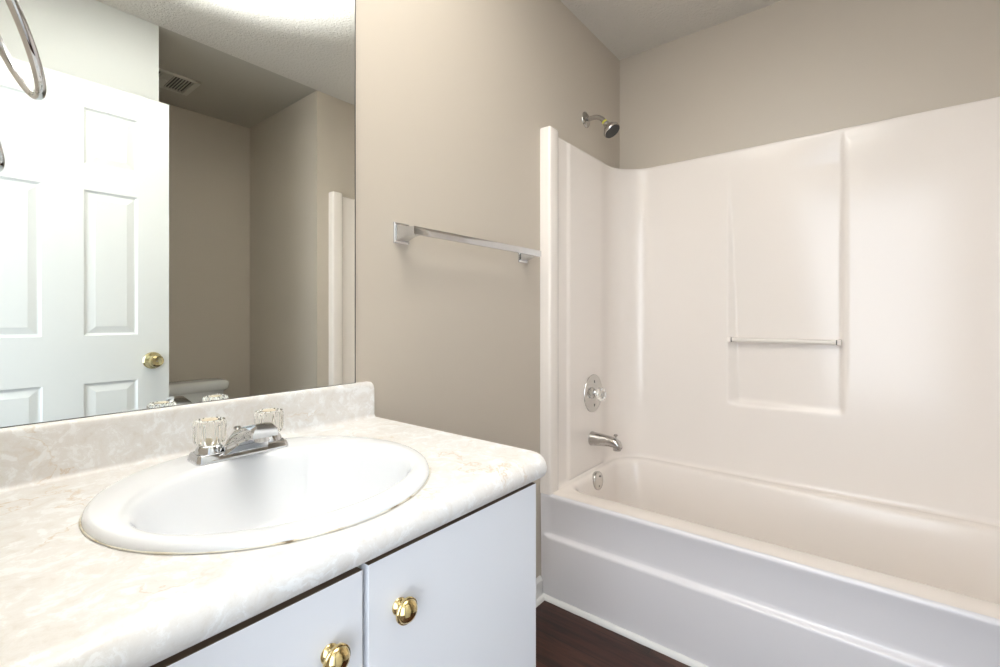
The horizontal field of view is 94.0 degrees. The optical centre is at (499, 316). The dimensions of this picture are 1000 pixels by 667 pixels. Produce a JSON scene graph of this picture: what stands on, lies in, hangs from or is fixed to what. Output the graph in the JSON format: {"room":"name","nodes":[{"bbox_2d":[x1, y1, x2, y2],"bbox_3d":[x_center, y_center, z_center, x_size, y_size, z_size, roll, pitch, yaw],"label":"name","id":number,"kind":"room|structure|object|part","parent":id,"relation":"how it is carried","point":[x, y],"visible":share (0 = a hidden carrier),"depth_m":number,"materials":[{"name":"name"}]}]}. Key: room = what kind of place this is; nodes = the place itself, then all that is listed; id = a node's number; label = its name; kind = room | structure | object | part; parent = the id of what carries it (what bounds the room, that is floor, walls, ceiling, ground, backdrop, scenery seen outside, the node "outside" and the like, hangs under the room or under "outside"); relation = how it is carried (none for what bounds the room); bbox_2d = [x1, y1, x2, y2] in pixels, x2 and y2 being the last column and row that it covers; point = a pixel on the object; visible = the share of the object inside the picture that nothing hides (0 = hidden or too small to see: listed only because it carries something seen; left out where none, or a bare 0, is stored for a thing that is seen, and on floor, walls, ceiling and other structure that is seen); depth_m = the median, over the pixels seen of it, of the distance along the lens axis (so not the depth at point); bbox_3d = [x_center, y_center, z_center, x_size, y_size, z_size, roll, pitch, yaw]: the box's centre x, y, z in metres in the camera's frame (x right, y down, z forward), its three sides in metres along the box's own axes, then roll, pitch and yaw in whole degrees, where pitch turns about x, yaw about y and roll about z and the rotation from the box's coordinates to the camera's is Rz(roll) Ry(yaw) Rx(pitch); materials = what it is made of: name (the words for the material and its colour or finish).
{"room":"bathroom","nodes":[
{"label":"bathroom","id":0,"kind":"room"},
{"bbox_2d":[356,0,619,577],"bbox_3d":[-0.131,-0.111,1.566,0.100,2.440,2.478,0,0,39],"label":"wall","id":1,"kind":"structure","parent":0,"point":[454,98],"depth_m":1.50,"materials":[{"name":"beige paint"}]},
{"bbox_2d":[0,0,355,427],"bbox_3d":[-0.579,-0.354,0.922,0.006,1.045,0.674,0,0,39],"label":"wall mirror","id":2,"kind":"object","parent":1,"relation":"attached to","point":[178,200],"visible":1,"depth_m":0.88,"materials":[{"name":"silver mirror"}]},
{"bbox_2d":[0,381,375,492],"bbox_3d":[-0.561,0.215,0.927,0.028,0.094,0.738,0,0,39],"label":"backsplash","id":3,"kind":"structure","parent":1,"relation":"attached to","point":[31,455],"depth_m":0.82,"materials":[{"name":"laminate"}]},
{"bbox_2d":[393,222,540,262],"bbox_3d":[-0.067,-0.232,1.505,0.077,0.058,0.631,0,0,39],"label":"towel bar","id":4,"kind":"object","parent":1,"relation":"attached to","point":[402,233],"visible":1,"depth_m":1.36,"materials":[{"name":"silver metal"}]},
{"bbox_3d":[-0.251,-0.232,1.282,0.068,0.058,0.053,0,0,39],"label":"mounting post","id":5,"kind":"part","parent":4,"relation":"part of","materials":[{"name":"silver metal"}]},
{"bbox_3d":[0.111,-0.232,1.733,0.068,0.058,0.053,0,0,39],"label":"mounting post","id":6,"kind":"part","parent":4,"relation":"part of","materials":[{"name":"silver metal"}]},
{"bbox_2d":[536,575,544,606],"bbox_3d":[-0.085,1.066,1.522,0.027,0.086,0.808,0,0,39],"label":"baseboard","id":7,"kind":"structure","parent":1,"relation":"attached to","point":[539,581],"depth_m":1.82,"materials":[{"name":"white paint"}]},
{"bbox_2d":[582,112,619,137],"bbox_3d":[0.455,-0.866,2.087,0.162,0.144,0.077,0,0,39],"label":"shower","id":8,"kind":"object","parent":1,"relation":"attached to","point":[611,129],"visible":1,"depth_m":2.07,"materials":[{"name":"silver metal"}]},
{"bbox_3d":[0.436,-0.886,2.102,0.094,0.051,0.021,0,0,39],"label":"shower arm","id":9,"kind":"part","parent":8,"relation":"part of","materials":[{"name":"silver metal"}]},
{"bbox_2d":[536,600,690,666],"bbox_3d":[0.384,1.159,0.190,2.626,0.100,3.978,0,0,39],"label":"floor","id":10,"kind":"structure","parent":0,"point":[564,638],"depth_m":1.57,"materials":[{"name":"brown wood"}]},
{"bbox_2d":[150,482,535,666],"bbox_3d":[-0.355,0.709,0.753,0.561,0.800,0.724,0,0,39],"label":"vanity cabinet","id":11,"kind":"object","parent":10,"relation":"on","point":[461,592],"visible":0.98,"depth_m":0.66,"materials":[{"name":"white paint"},{"name":"polished brass"}]},
{"bbox_3d":[-0.283,0.654,0.453,0.018,0.679,0.340,0,0,39],"label":"door","id":12,"kind":"part","parent":11,"relation":"part of","materials":[{"name":"white wood"}]},
{"bbox_2d":[0,381,546,666],"bbox_3d":[-0.356,0.238,0.763,0.552,0.140,0.741,0,0,39],"label":"countertop","id":13,"kind":"structure","parent":11,"relation":"on","point":[68,598],"depth_m":0.56,"materials":[{"name":"stone"}]},
{"bbox_2d":[187,408,287,465],"bbox_3d":[-0.445,0.213,0.827,0.126,0.072,0.157,0,0,39],"label":"sink faucet","id":14,"kind":"object","parent":13,"relation":"on","point":[208,433],"visible":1,"depth_m":0.80,"materials":[{"name":"silver metal"}]},
{"bbox_3d":[-0.503,0.199,0.809,0.051,0.043,0.051,0,0,39],"label":"faucet handle","id":15,"kind":"part","parent":14,"relation":"part of","materials":[{"name":"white plastic"}]},
{"bbox_3d":[-0.472,0.241,0.849,0.054,0.016,0.157,0,0,39],"label":"plate","id":16,"kind":"part","parent":14,"relation":"part of","materials":[{"name":"silver metal"}]},
{"bbox_3d":[-0.442,0.210,0.825,0.120,0.058,0.074,0,0,39],"label":"spout","id":17,"kind":"part","parent":14,"relation":"part of","materials":[{"name":"silver metal"}]},
{"bbox_3d":[-0.440,0.199,0.888,0.051,0.043,0.051,0,0,39],"label":"faucet handle","id":18,"kind":"part","parent":14,"relation":"part of","materials":[{"name":"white plastic"}]},
{"bbox_2d":[78,436,430,554],"bbox_3d":[-0.352,0.326,0.745,0.476,0.156,0.477,0,0,39],"label":"sink","id":19,"kind":"object","parent":13,"relation":"in","point":[313,486],"visible":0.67,"depth_m":0.76,"materials":[{"name":"white ceramic"}]},
{"bbox_3d":[-0.188,0.392,0.535,0.029,0.034,0.034,0,0,39],"label":"knob","id":20,"kind":"part","parent":11,"relation":"part of","materials":[{"name":"gold metal"}]},
{"bbox_3d":[-0.125,0.386,0.614,0.029,0.034,0.034,0,0,39],"label":"knob","id":21,"kind":"part","parent":11,"relation":"part of","materials":[{"name":"gold metal"}]},
{"bbox_3d":[-0.056,0.653,0.737,0.018,0.681,0.373,0,0,39],"label":"door","id":22,"kind":"part","parent":11,"relation":"part of","materials":[{"name":"white wood"}]},
{"bbox_2d":[540,96,999,666],"bbox_3d":[0.987,0.180,1.652,1.534,1.857,0.742,0,0,39],"label":"bathtub surround","id":23,"kind":"object","parent":10,"relation":"on","point":[793,345],"visible":0.99,"depth_m":1.79,"materials":[{"name":"white plastic"}]},
{"bbox_2d":[584,374,605,411],"bbox_3d":[0.445,0.347,2.097,0.060,0.171,0.171,0,0,39],"label":"shower valve","id":24,"kind":"object","parent":23,"relation":"attached to","point":[594,393],"visible":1,"depth_m":2.08,"materials":[{"name":"silver metal"}]},
{"bbox_3d":[0.452,0.347,2.092,0.037,0.060,0.060,0,0,39],"label":"valve knob","id":25,"kind":"part","parent":24,"relation":"part of","materials":[{"name":"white plastic"}]},
{"bbox_3d":[0.433,0.729,2.075,0.026,0.080,0.080,0,0,39],"label":"overflow plate","id":26,"kind":"part","parent":23,"relation":"part of","materials":[{"name":"silver metal"}]},
{"bbox_2d":[588,431,621,451],"bbox_3d":[0.468,0.547,2.061,0.142,0.070,0.064,0,0,39],"label":"spout","id":27,"kind":"object","parent":23,"relation":"attached to","point":[594,439],"visible":1,"depth_m":2.04,"materials":[{"name":"silver metal"}]},
{"bbox_2d":[543,593,708,666],"bbox_3d":[0.756,1.100,1.365,1.533,0.017,0.015,0,0,39],"label":"trim","id":28,"kind":"structure","parent":23,"relation":"attached to","point":[675,655],"depth_m":1.62,"materials":[{"name":"white paint"}]},
{"bbox_2d":[552,457,999,618],"bbox_3d":[0.984,0.863,1.649,1.525,0.342,0.707,0,0,39],"label":"basin","id":29,"kind":"object","parent":23,"relation":"in","point":[633,537],"depth_m":1.62,"materials":[{"name":"white"}]},
{"bbox_3d":[1.164,0.101,1.933,0.388,0.019,0.019,0,0,39],"label":"washcloth rail","id":30,"kind":"part","parent":23,"relation":"part of","materials":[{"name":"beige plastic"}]},
{"bbox_2d":[837,339,841,345],"bbox_3d":[1.321,0.101,1.815,0.014,0.024,0.040,0,0,39],"label":"bracket","id":31,"kind":"object","parent":23,"relation":"attached to","point":[839,341],"depth_m":1.80,"materials":[{"name":"white plastic"}]},
{"bbox_2d":[560,0,782,59],"bbox_3d":[-0.002,-1.381,0.501,1.635,0.100,3.978,0,0,39],"label":"ceiling","id":32,"kind":"structure","parent":0,"point":[627,28],"depth_m":2.07,"materials":[{"name":"white paint"}]},
{"bbox_2d":[620,0,999,168],"bbox_3d":[1.251,-0.111,1.981,1.535,2.440,0.100,0,0,39],"label":"wall","id":33,"kind":"structure","parent":0,"point":[785,69],"depth_m":1.93,"materials":[{"name":"beige paint"}]},
{"bbox_3d":[-0.238,-0.111,0.127,1.535,2.440,0.100,0,0,39],"label":"wall","id":34,"kind":"structure","parent":0,"visible":0},
{"bbox_2d":[0,0,46,100],"bbox_3d":[-0.590,-0.362,0.537,0.178,0.188,0.098,0,0,39],"label":"towel ring","id":35,"kind":"object","parent":34,"relation":"attached to","point":[39,94],"visible":1,"depth_m":0.54,"materials":[{"name":"silver metal"}]}
]}

